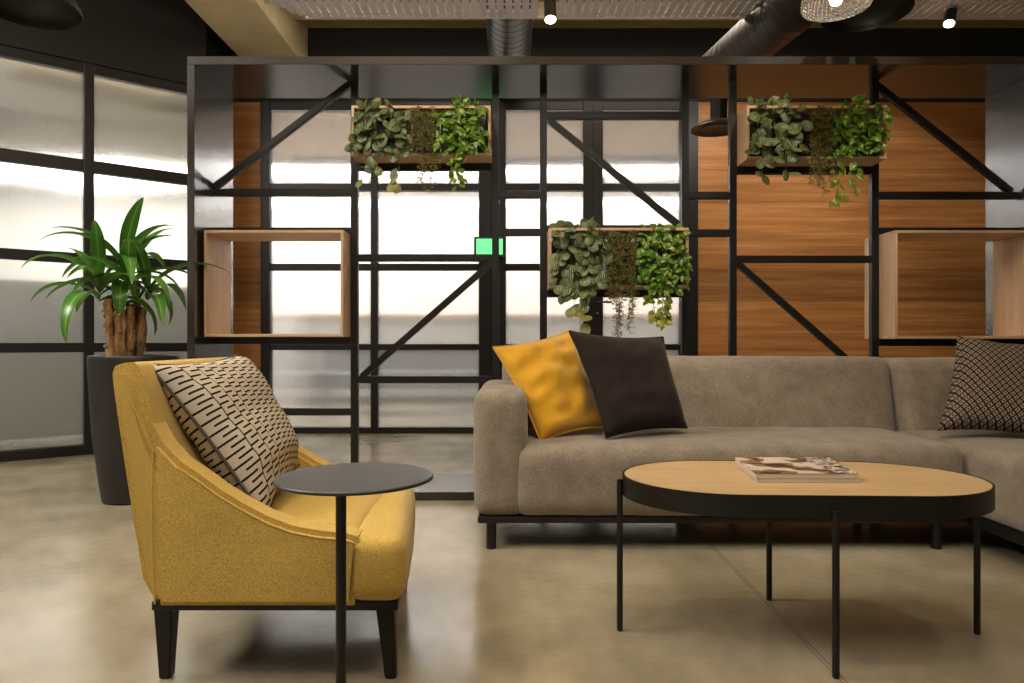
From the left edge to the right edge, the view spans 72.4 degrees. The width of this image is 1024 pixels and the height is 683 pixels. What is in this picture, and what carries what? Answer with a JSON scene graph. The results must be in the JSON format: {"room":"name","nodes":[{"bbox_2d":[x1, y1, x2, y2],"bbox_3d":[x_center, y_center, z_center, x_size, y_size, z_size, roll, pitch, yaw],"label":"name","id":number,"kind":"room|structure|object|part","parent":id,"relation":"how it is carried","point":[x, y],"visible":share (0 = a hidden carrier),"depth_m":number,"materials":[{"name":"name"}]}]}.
{"room":"lobby","nodes":[
{"label":"lobby","id":0,"kind":"room"},
{"bbox_2d":[0,0,205,83],"bbox_3d":[-4.337,-2.500,4.378,4.566,0.820,0.100,0,0,-39],"label":"wall","id":1,"kind":"structure","parent":0,"point":[152,38],"depth_m":5.41,"materials":[{"name":"black paint"}]},
{"bbox_2d":[0,45,186,461],"bbox_3d":[-4.337,-0.620,4.378,4.566,2.940,0.080,0,0,-39],"label":"window","id":2,"kind":"structure","parent":1,"relation":"in","point":[81,143],"depth_m":5.19,"materials":[{"name":"black metal"}]},
{"bbox_2d":[206,23,232,55],"bbox_3d":[-2.623,-1.030,6.211,0.060,3.760,0.818,0,0,0],"label":"wall","id":3,"kind":"structure","parent":0,"point":[215,46],"depth_m":6.12,"materials":[{"name":"black paint"}]},
{"bbox_2d":[291,2,1023,19],"bbox_3d":[1.350,-2.860,6.060,7.700,0.100,0.120,0,0,0],"label":"trim","id":4,"kind":"structure","parent":3,"relation":"attached to","point":[295,15],"depth_m":6.00,"materials":[{"name":"metal"}]},
{"bbox_2d":[0,433,1023,682],"bbox_3d":[-1.500,0.900,3.250,15.000,0.100,15.500,0,0,0],"label":"floor","id":5,"kind":"structure","parent":0,"point":[539,606],"depth_m":2.29,"materials":[{"name":"concrete"}]},
{"bbox_2d":[21,197,230,504],"bbox_3d":[-2.046,0.058,3.760,0.940,1.584,0.707,0,0,-30],"label":"dracaena","id":6,"kind":"object","parent":5,"relation":"on","point":[125,329],"visible":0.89,"depth_m":3.62,"materials":[{"name":"plant"}]},
{"bbox_2d":[86,355,179,504],"bbox_3d":[-2.035,0.463,3.775,0.446,0.775,0.446,0,0,0],"label":"pot","id":7,"kind":"object","parent":5,"relation":"on","point":[105,430],"depth_m":3.59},
{"bbox_2d":[113,357,414,678],"bbox_3d":[-0.634,0.451,2.084,0.737,0.799,0.720,0,0,0],"label":"armchair","id":8,"kind":"object","parent":5,"relation":"on","point":[204,543],"visible":0.83,"depth_m":1.73,"materials":[{"name":"yellow fabric"}]},
{"bbox_3d":[-0.875,0.760,1.775,0.046,0.180,0.046,0,0,0],"label":"leg","id":9,"kind":"part","parent":8,"relation":"part of","materials":[{"name":"black wood"}]},
{"bbox_3d":[-0.905,0.357,2.085,0.196,0.612,0.710,0,0,0],"label":"backrest","id":10,"kind":"part","parent":8,"relation":"part of","materials":[{"name":"yellow fabric"}]},
{"bbox_2d":[153,354,299,506],"bbox_3d":[-0.798,0.258,2.060,0.310,0.435,0.487,0,0,0],"label":"cushion","id":11,"kind":"object","parent":8,"relation":"on","point":[227,407],"visible":0.89,"depth_m":1.89,"materials":[{"name":"beige fabric"}]},
{"bbox_3d":[-0.635,0.430,1.770,0.514,0.451,0.089,0,0,0],"label":"panel","id":12,"kind":"part","parent":8,"relation":"part of","materials":[{"name":"yellow fabric"}]},
{"bbox_3d":[-0.592,0.660,2.085,0.616,0.024,0.680,0,0,0],"label":"frame","id":13,"kind":"part","parent":8,"relation":"part of","materials":[{"name":"black metal"}]},
{"bbox_3d":[-0.635,0.430,2.400,0.514,0.451,0.089,0,0,0],"label":"panel","id":14,"kind":"part","parent":8,"relation":"part of","materials":[{"name":"yellow fabric"}]},
{"bbox_2d":[271,489,384,528],"bbox_3d":[-0.610,0.564,2.086,0.454,0.210,0.572,0,0,0],"label":"seat cushion","id":15,"kind":"object","parent":8,"relation":"on","point":[362,511],"depth_m":1.97,"materials":[{"name":"yellow fabric"}]},
{"bbox_3d":[-0.374,0.569,2.085,0.166,0.179,0.724,0,0,-6],"label":"seat","id":16,"kind":"part","parent":8,"relation":"part of","materials":[{"name":"yellow fabric"}]},
{"bbox_3d":[-0.316,0.760,1.775,0.049,0.180,0.046,0,0,0],"label":"leg","id":17,"kind":"part","parent":8,"relation":"part of","materials":[{"name":"black wood"}]},
{"bbox_2d":[273,462,432,682],"bbox_3d":[-0.325,0.564,1.450,0.322,0.572,0.322,0,0,0],"label":"side table","id":18,"kind":"object","parent":5,"relation":"on","point":[342,480],"visible":1,"depth_m":1.39,"materials":[{"name":"black metal"}]},
{"bbox_2d":[187,56,1023,500],"bbox_3d":[0.592,-0.337,4.000,4.656,2.374,0.520,0,0,0],"label":"shelving unit","id":19,"kind":"object","parent":5,"relation":"on","point":[213,82],"visible":0.73,"depth_m":3.97,"materials":[{"name":"black metal"}]},
{"bbox_3d":[-1.716,-0.315,4.000,0.040,2.330,0.520,0,0,0],"label":"panel","id":20,"kind":"part","parent":19,"relation":"part of","materials":[{"name":"grey metal"}]},
{"bbox_2d":[204,230,350,336],"bbox_3d":[-1.297,-0.317,3.975,0.758,0.581,0.330,0,0,0],"label":"display box","id":21,"kind":"object","parent":19,"relation":"attached to","point":[217,243],"visible":0.77,"depth_m":3.88,"materials":[{"name":"brown wood"}]},
{"bbox_3d":[-1.306,-0.005,3.990,0.780,0.040,0.040,0,0,0],"label":"rail","id":22,"kind":"part","parent":19,"relation":"part of","materials":[{"name":"black metal"}]},
{"bbox_3d":[-1.306,-0.628,3.990,0.780,0.040,0.040,0,0,0],"label":"rail","id":23,"kind":"part","parent":19,"relation":"part of","materials":[{"name":"brown wood"}]},
{"bbox_3d":[-1.306,-0.848,3.990,0.780,0.040,0.040,0,0,0],"label":"rail","id":24,"kind":"part","parent":19,"relation":"part of","materials":[{"name":"black metal"}]},
{"bbox_3d":[-1.306,0.400,3.990,0.780,0.040,0.040,0,0,0],"label":"rail","id":25,"kind":"part","parent":19,"relation":"part of","materials":[{"name":"black metal"}]},
{"bbox_3d":[-0.896,-0.338,3.990,0.040,2.285,0.040,0,0,0],"label":"post","id":26,"kind":"part","parent":19,"relation":"part of","materials":[{"name":"black metal"}]},
{"bbox_2d":[351,105,491,163],"bbox_3d":[-0.495,-1.148,3.975,0.758,0.273,0.330,0,0,0],"label":"planter box","id":27,"kind":"object","parent":19,"relation":"on","point":[412,157],"visible":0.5,"depth_m":3.83,"materials":[{"name":"brown wood"}]},
{"bbox_2d":[344,97,412,193],"bbox_3d":[-0.717,-1.064,3.899,0.368,0.539,0.403,0,0,0],"label":"plant","id":28,"kind":"object","parent":27,"relation":"in","point":[379,131],"visible":0.99,"depth_m":3.77,"materials":[{"name":"green plant"}]},
{"bbox_3d":[-0.713,-1.134,3.978,0.275,0.212,0.245,0,0,0],"label":"pot","id":29,"kind":"part","parent":28,"relation":"part of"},
{"bbox_2d":[405,106,443,193],"bbox_3d":[-0.474,-1.036,3.920,0.220,0.495,0.359,0,0,0],"label":"trailing plant","id":30,"kind":"object","parent":27,"relation":"in","point":[423,140],"visible":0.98,"depth_m":3.78,"materials":[{"name":"green plant"}]},
{"bbox_3d":[-0.480,-1.134,3.978,0.130,0.212,0.245,0,0,0],"label":"pot","id":31,"kind":"part","parent":30,"relation":"part of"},
{"bbox_2d":[431,96,490,191],"bbox_3d":[-0.278,-1.077,3.912,0.336,0.552,0.385,0,0,0],"label":"pothos plant","id":32,"kind":"object","parent":27,"relation":"in","point":[461,133],"visible":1,"depth_m":3.77,"materials":[{"name":"green plant"}]},
{"bbox_3d":[-0.265,-1.134,3.978,0.254,0.212,0.245,0,0,0],"label":"pot","id":33,"kind":"part","parent":32,"relation":"part of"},
{"bbox_3d":[-0.495,0.217,3.990,0.762,0.040,0.040,0,0,0],"label":"rail","id":34,"kind":"part","parent":19,"relation":"part of","materials":[{"name":"black metal"}]},
{"bbox_3d":[-0.495,-0.476,3.990,0.762,0.040,0.040,0,0,0],"label":"rail","id":35,"kind":"part","parent":19,"relation":"part of","materials":[{"name":"black metal"}]},
{"bbox_3d":[-0.495,-0.991,3.990,0.762,0.040,0.040,0,0,0],"label":"rail","id":36,"kind":"part","parent":19,"relation":"part of","materials":[{"name":"black metal"}]},
{"bbox_3d":[0.592,0.828,4.000,4.576,0.045,0.520,0,0,0],"label":"panel","id":37,"kind":"part","parent":19,"relation":"part of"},
{"bbox_3d":[-0.094,-0.338,3.990,0.040,2.285,0.040,0,0,0],"label":"post","id":38,"kind":"part","parent":19,"relation":"part of","materials":[{"name":"black metal"}]},
{"bbox_3d":[0.043,-0.621,3.990,0.232,0.040,0.040,0,0,0],"label":"rail","id":39,"kind":"part","parent":19,"relation":"part of","materials":[{"name":"black metal"}]},
{"bbox_3d":[0.043,-0.835,3.990,0.232,0.040,0.040,0,0,0],"label":"rail","id":40,"kind":"part","parent":19,"relation":"part of","materials":[{"name":"black metal"}]},
{"bbox_3d":[0.179,-0.338,3.990,0.040,2.285,0.040,0,0,0],"label":"post","id":41,"kind":"part","parent":19,"relation":"part of","materials":[{"name":"black metal"}]},
{"bbox_3d":[0.592,-1.502,4.000,4.656,0.044,0.520,0,0,0],"label":"panel","id":42,"kind":"part","parent":19,"relation":"part of","materials":[{"name":"grey metal"}]},
{"bbox_3d":[0.581,-0.640,3.990,0.765,0.040,0.040,0,0,0],"label":"rail","id":43,"kind":"part","parent":19,"relation":"part of","materials":[{"name":"black metal"}]},
{"bbox_3d":[0.581,-0.272,3.990,0.765,0.040,0.040,0,0,0],"label":"rail","id":44,"kind":"part","parent":19,"relation":"part of","materials":[{"name":"black metal"}]},
{"bbox_3d":[0.581,-1.285,3.990,0.765,0.040,0.040,0,0,0],"label":"rail","id":45,"kind":"part","parent":19,"relation":"part of","materials":[{"name":"black metal"}]},
{"bbox_2d":[547,228,688,289],"bbox_3d":[0.581,-0.456,3.975,0.761,0.327,0.330,0,0,0],"label":"planter box","id":46,"kind":"object","parent":19,"relation":"on","point":[622,230],"visible":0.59,"depth_m":3.81,"materials":[{"name":"brown wood"}]},
{"bbox_2d":[548,216,612,333],"bbox_3d":[0.371,-0.358,3.899,0.351,0.645,0.402,0,0,0],"label":"plant","id":47,"kind":"object","parent":46,"relation":"in","point":[576,260],"visible":0.98,"depth_m":3.77,"materials":[{"name":"green plant"}]},
{"bbox_3d":[0.362,-0.442,3.978,0.276,0.266,0.245,0,0,0],"label":"pot","id":48,"kind":"part","parent":47,"relation":"part of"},
{"bbox_2d":[603,229,640,336],"bbox_3d":[0.583,-0.303,3.921,0.213,0.606,0.364,0,0,-5],"label":"trailing plant","id":49,"kind":"object","parent":46,"relation":"in","point":[622,267],"visible":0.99,"depth_m":3.79,"materials":[{"name":"green plant"}]},
{"bbox_3d":[0.596,-0.442,3.978,0.130,0.266,0.245,0,0,0],"label":"pot","id":50,"kind":"part","parent":49,"relation":"part of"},
{"bbox_2d":[632,222,693,330],"bbox_3d":[0.820,-0.357,3.906,0.318,0.603,0.388,0,0,0],"label":"pothos plant","id":51,"kind":"object","parent":46,"relation":"in","point":[659,260],"visible":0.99,"depth_m":3.76,"materials":[{"name":"green plant"}]},
{"bbox_3d":[0.812,-0.442,3.978,0.255,0.266,0.245,0,0,0],"label":"pot","id":52,"kind":"part","parent":51,"relation":"part of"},
{"bbox_3d":[0.984,-0.338,3.990,0.040,2.285,0.040,0,0,0],"label":"post","id":53,"kind":"part","parent":19,"relation":"part of","materials":[{"name":"black metal"}]},
{"bbox_3d":[1.120,-0.617,3.990,0.232,0.040,0.040,0,0,0],"label":"rail","id":54,"kind":"part","parent":19,"relation":"part of","materials":[{"name":"black metal"}]},
{"bbox_3d":[1.120,-0.831,3.990,0.232,0.040,0.040,0,0,0],"label":"rail","id":55,"kind":"part","parent":19,"relation":"part of","materials":[{"name":"black metal"}]},
{"bbox_3d":[1.256,-0.338,3.990,0.040,2.285,0.040,0,0,0],"label":"post","id":56,"kind":"part","parent":19,"relation":"part of","materials":[{"name":"black metal"}]},
{"bbox_3d":[1.659,-0.468,3.990,0.766,0.040,0.040,0,0,0],"label":"rail","id":57,"kind":"part","parent":19,"relation":"part of","materials":[{"name":"black metal"}]},
{"bbox_3d":[1.659,-0.973,3.990,0.766,0.040,0.040,0,0,0],"label":"rail","id":58,"kind":"part","parent":19,"relation":"part of","materials":[{"name":"black metal"}]},
{"bbox_2d":[737,105,886,166],"bbox_3d":[1.659,-1.139,3.975,0.762,0.291,0.330,0,0,0],"label":"planter box","id":59,"kind":"object","parent":19,"relation":"on","point":[743,126],"visible":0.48,"depth_m":3.85,"materials":[{"name":"brown wood"}]},
{"bbox_2d":[744,92,812,184],"bbox_3d":[1.435,-1.102,3.896,0.360,0.518,0.407,0,0,0],"label":"plant","id":60,"kind":"object","parent":59,"relation":"in","point":[772,135],"visible":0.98,"depth_m":3.77,"materials":[{"name":"green plant"}]},
{"bbox_3d":[1.440,-1.125,3.978,0.277,0.230,0.245,0,0,0],"label":"pot","id":61,"kind":"part","parent":60,"relation":"part of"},
{"bbox_2d":[798,103,838,194],"bbox_3d":[1.679,-1.034,3.921,0.181,0.508,0.357,0,0,0],"label":"trailing plant","id":62,"kind":"object","parent":59,"relation":"in","point":[816,140],"visible":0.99,"depth_m":3.78,"materials":[{"name":"green plant"}]},
{"bbox_3d":[1.674,-1.125,3.978,0.130,0.230,0.245,0,0,0],"label":"pot","id":63,"kind":"part","parent":62,"relation":"part of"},
{"bbox_2d":[827,94,893,207],"bbox_3d":[1.871,-1.030,3.909,0.357,0.633,0.382,0,0,0],"label":"pothos plant","id":64,"kind":"object","parent":59,"relation":"in","point":[859,133],"visible":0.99,"depth_m":3.77,"materials":[{"name":"green plant"}]},
{"bbox_3d":[1.890,-1.125,3.978,0.255,0.230,0.245,0,0,0],"label":"pot","id":65,"kind":"part","parent":64,"relation":"part of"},
{"bbox_3d":[2.063,-0.338,3.990,0.040,2.285,0.040,0,0,0],"label":"post","id":66,"kind":"part","parent":19,"relation":"part of","materials":[{"name":"black metal"}]},
{"bbox_2d":[865,230,1023,338],"bbox_3d":[2.472,-0.310,3.975,0.775,0.590,0.330,0,0,0],"label":"display box","id":67,"kind":"object","parent":19,"relation":"on","point":[1008,245],"visible":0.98,"depth_m":3.94,"materials":[{"name":"brown wood"}]},
{"bbox_3d":[2.481,0.006,3.990,0.797,0.040,0.040,0,0,0],"label":"rail","id":68,"kind":"part","parent":19,"relation":"part of","materials":[{"name":"black metal"}]},
{"bbox_3d":[2.481,-0.627,3.990,0.797,0.040,0.040,0,0,0],"label":"rail","id":69,"kind":"part","parent":19,"relation":"part of","materials":[{"name":"black metal"}]},
{"bbox_3d":[2.481,-0.831,3.990,0.797,0.040,0.040,0,0,0],"label":"rail","id":70,"kind":"part","parent":19,"relation":"part of","materials":[{"name":"black metal"}]},
{"bbox_3d":[2.900,-0.315,4.000,0.040,2.330,0.520,0,0,0],"label":"panel","id":71,"kind":"part","parent":19,"relation":"part of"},
{"bbox_2d":[474,355,1023,549],"bbox_3d":[1.522,0.461,2.599,3.377,0.777,2.224,0,0,0],"label":"sectional sofa","id":72,"kind":"object","parent":5,"relation":"on","point":[838,408],"visible":0.66,"depth_m":2.88,"materials":[{"name":"grey fabric"}]},
{"bbox_3d":[-0.085,0.795,2.880,0.040,0.110,0.040,0,0,0],"label":"leg","id":73,"kind":"part","parent":72,"relation":"part of","materials":[{"name":"black metal"}]},
{"bbox_3d":[-0.047,0.459,3.273,0.232,0.534,0.877,0,0,0],"label":"armrest","id":74,"kind":"part","parent":72,"relation":"part of","materials":[{"name":"grey fabric"}]},
{"bbox_2d":[492,329,602,438],"bbox_3d":[0.172,0.190,3.185,0.423,0.497,0.319,0,0,-33],"label":"cushion","id":75,"kind":"object","parent":72,"relation":"on","point":[550,372],"visible":0.89,"depth_m":3.12,"materials":[{"name":"yellow fabric"}]},
{"bbox_2d":[568,330,687,438],"bbox_3d":[0.538,0.181,3.134,0.546,0.462,0.272,0,0,-27],"label":"cushion","id":76,"kind":"object","parent":72,"relation":"on","point":[631,381],"visible":1,"depth_m":3.05,"materials":[{"name":"brown fabric"}]},
{"bbox_3d":[0.918,0.364,3.548,1.937,0.583,0.319,0,0,0],"label":"backrest","id":77,"kind":"part","parent":72,"relation":"part of","materials":[{"name":"grey fabric"}]},
{"bbox_3d":[0.860,0.728,3.235,2.000,0.029,0.770,0,0,0],"label":"rail","id":78,"kind":"part","parent":72,"relation":"part of","materials":[{"name":"black metal"}]},
{"bbox_2d":[518,427,961,515],"bbox_3d":[0.925,0.567,3.225,1.842,0.314,0.816,0,0,0],"label":"seat cushion","id":79,"kind":"object","parent":72,"relation":"on","point":[575,473],"depth_m":2.84,"materials":[{"name":"grey fabric"}]},
{"bbox_3d":[2.545,0.367,3.511,1.319,0.576,0.387,0,0,0],"label":"backrest","id":80,"kind":"part","parent":72,"relation":"part of","materials":[{"name":"grey fabric"}]},
{"bbox_3d":[1.745,0.795,2.880,0.040,0.110,0.040,0,0,0],"label":"leg","id":81,"kind":"part","parent":72,"relation":"part of","materials":[{"name":"black metal"}]},
{"bbox_2d":[895,430,1023,531],"bbox_3d":[2.531,0.567,2.550,1.353,0.304,2.122,0,0,0],"label":"cushion","id":82,"kind":"object","parent":72,"relation":"on","point":[997,457],"depth_m":2.74,"materials":[{"name":"grey fabric"}]},
{"bbox_2d":[937,335,1023,432],"bbox_3d":[2.176,0.188,3.131,0.648,0.437,0.309,0,0,0],"label":"cushion","id":83,"kind":"object","parent":72,"relation":"on","point":[986,392],"visible":1,"depth_m":3.06,"materials":[{"name":"black fabric"}]},
{"bbox_3d":[2.515,0.732,2.585,1.270,0.047,2.070,0,0,0],"label":"rail","id":84,"kind":"part","parent":72,"relation":"part of","materials":[{"name":"black metal"}]},
{"bbox_2d":[617,460,994,678],"bbox_3d":[0.835,0.621,2.034,1.053,0.459,0.550,0,0,0],"label":"coffee table","id":85,"kind":"object","parent":5,"relation":"on","point":[718,488],"visible":0.99,"depth_m":1.84,"materials":[{"name":"brown wood"}]},
{"bbox_3d":[0.317,0.627,2.058,0.018,0.445,0.018,0,0,0],"label":"leg","id":86,"kind":"part","parent":85,"relation":"part of","materials":[{"name":"black metal"}]},
{"bbox_3d":[0.845,0.640,2.300,0.018,0.419,0.018,0,0,0],"label":"leg","id":87,"kind":"part","parent":85,"relation":"part of","materials":[{"name":"black metal"}]},
{"bbox_2d":[736,463,858,481],"bbox_3d":[0.842,0.385,2.078,0.324,0.012,0.268,0,0,0],"label":"magazine","id":88,"kind":"object","parent":85,"relation":"on","point":[738,465],"visible":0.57,"depth_m":1.95,"materials":[{"name":"paper"}]},
{"bbox_2d":[735,457,857,477],"bbox_3d":[0.838,0.372,2.078,0.324,0.012,0.268,0,0,0],"label":"magazine","id":89,"kind":"object","parent":88,"relation":"on","point":[758,467],"visible":1,"depth_m":2.03,"materials":[{"name":"paper"}]},
{"bbox_3d":[0.818,0.638,1.768,0.018,0.424,0.018,0,0,0],"label":"leg","id":90,"kind":"part","parent":85,"relation":"part of","materials":[{"name":"black metal"}]},
{"bbox_3d":[1.352,0.640,2.035,0.018,0.419,0.018,0,0,0],"label":"leg","id":91,"kind":"part","parent":85,"relation":"part of","materials":[{"name":"black metal"}]},
{"bbox_2d":[233,28,1023,101],"bbox_3d":[1.250,-2.567,6.560,7.900,0.686,0.120,0,0,0],"label":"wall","id":92,"kind":"structure","parent":0,"point":[321,41],"depth_m":6.50,"materials":[{"name":"black paint"}]},
{"bbox_2d":[185,0,307,55],"bbox_3d":[-2.159,-2.715,1.050,0.529,0.390,10.900,0,0,0],"label":"beam","id":93,"kind":"structure","parent":92,"relation":"attached to","point":[248,27],"depth_m":5.70,"materials":[{"name":"concrete"}]},
{"bbox_2d":[233,102,260,371],"bbox_3d":[-2.511,-0.682,6.520,0.379,3.065,0.080,0,0,0],"label":"wood panel","id":94,"kind":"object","parent":92,"relation":"attached to","point":[246,115],"depth_m":6.48,"materials":[{"name":"brown wood"}]},
{"bbox_2d":[261,101,491,433],"bbox_3d":[-1.254,-0.685,6.510,2.136,3.070,0.100,0,0,0],"label":"window","id":95,"kind":"structure","parent":92,"relation":"in","point":[301,280],"depth_m":6.51,"materials":[{"name":"glass"}]},
{"bbox_2d":[486,0,532,101],"bbox_3d":[-0.020,-2.390,4.845,0.350,0.350,3.290,0,0,0],"label":"spiral duct","id":96,"kind":"object","parent":92,"relation":"attached to","point":[505,37],"visible":0.43,"depth_m":5.17,"materials":[{"name":"metal"}]},
{"bbox_2d":[499,101,697,378],"bbox_3d":[0.766,-0.685,6.481,1.904,3.070,0.159,0,0,0],"label":"window","id":97,"kind":"structure","parent":92,"relation":"in","point":[647,153],"depth_m":6.51,"materials":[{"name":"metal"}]},
{"bbox_2d":[474,237,503,256],"bbox_3d":[-0.211,-0.867,6.427,0.275,0.183,0.064,0,0,0],"label":"exit sign","id":98,"kind":"object","parent":97,"relation":"attached to","point":[482,245],"visible":0.71,"depth_m":6.39,"materials":[{"name":"green plastic"}]},
{"bbox_2d":[296,0,1023,27],"bbox_3d":[-1.500,-2.980,1.000,15.000,0.140,11.000,0,0,0],"label":"ceiling","id":99,"kind":"structure","parent":0,"point":[309,23],"depth_m":6.38,"materials":[{"name":"concrete"}]},
{"bbox_2d":[0,0,83,29],"bbox_3d":[-2.203,-2.212,3.200,0.420,1.396,0.420,0,0,0],"label":"dome pendant","id":100,"kind":"object","parent":99,"relation":"hanging from","point":[40,14],"visible":1,"depth_m":3.35,"materials":[{"name":"black metal"}]},
{"bbox_2d":[263,0,543,18],"bbox_3d":[-0.672,-2.478,4.145,1.751,0.864,0.594,0,0,0],"label":"ceiling panel","id":101,"kind":"object","parent":99,"relation":"hanging from","point":[314,12],"visible":1,"depth_m":4.33,"materials":[{"name":"grey metal"}]},
{"bbox_2d":[544,0,556,23],"bbox_3d":[0.209,-2.324,3.823,0.068,1.173,0.105,0,0,0],"label":"light","id":102,"kind":"object","parent":99,"relation":"hanging from","point":[550,10],"visible":1,"depth_m":3.79,"materials":[{"name":"black metal"}]},
{"bbox_2d":[690,0,812,136],"bbox_3d":[1.579,-2.216,4.520,0.380,1.368,1.514,0,0,-9],"label":"spiral duct","id":103,"kind":"object","parent":99,"relation":"hanging from","point":[772,24],"visible":0.61,"depth_m":4.36,"materials":[{"name":"metal"}]},
{"bbox_2d":[690,118,727,136],"bbox_3d":[1.490,-1.571,5.080,0.380,0.078,0.380,0,0,0],"label":"air diffuser","id":104,"kind":"object","parent":103,"relation":"attached to","point":[713,127],"depth_m":5.08,"materials":[{"name":"black metal"}]},
{"bbox_2d":[557,0,1023,18],"bbox_3d":[1.893,-2.478,4.145,3.215,0.864,0.594,0,0,0],"label":"ceiling panel","id":105,"kind":"object","parent":99,"relation":"hanging from","point":[578,12],"visible":0.73,"depth_m":4.33,"materials":[{"name":"grey metal"}]},
{"bbox_2d":[800,0,872,21],"bbox_3d":[1.435,-2.195,3.100,0.294,1.430,0.294,0,0,0],"label":"glass pendant","id":106,"kind":"object","parent":99,"relation":"hanging from","point":[811,10],"visible":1,"depth_m":3.21,"materials":[{"name":"white"}]},
{"bbox_3d":[1.435,-1.541,3.100,0.064,0.110,0.064,0,0,0],"label":"bulb","id":107,"kind":"part","parent":106,"relation":"part of","materials":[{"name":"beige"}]},
{"bbox_2d":[820,0,914,32],"bbox_3d":[1.745,-2.261,3.450,0.420,1.297,0.420,0,0,0],"label":"dome pendant","id":108,"kind":"object","parent":99,"relation":"hanging from","point":[880,13],"visible":0.56,"depth_m":3.59,"materials":[{"name":"black metal"}]},
{"bbox_2d":[943,1,957,27],"bbox_3d":[2.709,-2.424,4.325,0.068,0.972,0.123,0,0,45],"label":"light","id":109,"kind":"object","parent":99,"relation":"hanging from","point":[950,15],"visible":0.79,"depth_m":4.29,"materials":[{"name":"black metal"}]},
{"bbox_3d":[3.459,-0.687,6.575,3.482,3.074,0.090,0,0,0],"label":"wall","id":110,"kind":"structure","parent":0,"visible":0},
{"bbox_2d":[698,102,984,357],"bbox_3d":[3.459,-0.682,6.505,3.482,3.065,0.050,0,0,0],"label":"wall panel","id":111,"kind":"object","parent":110,"relation":"attached to","point":[941,285],"depth_m":6.48,"materials":[{"name":"brown wood"}]}
]}

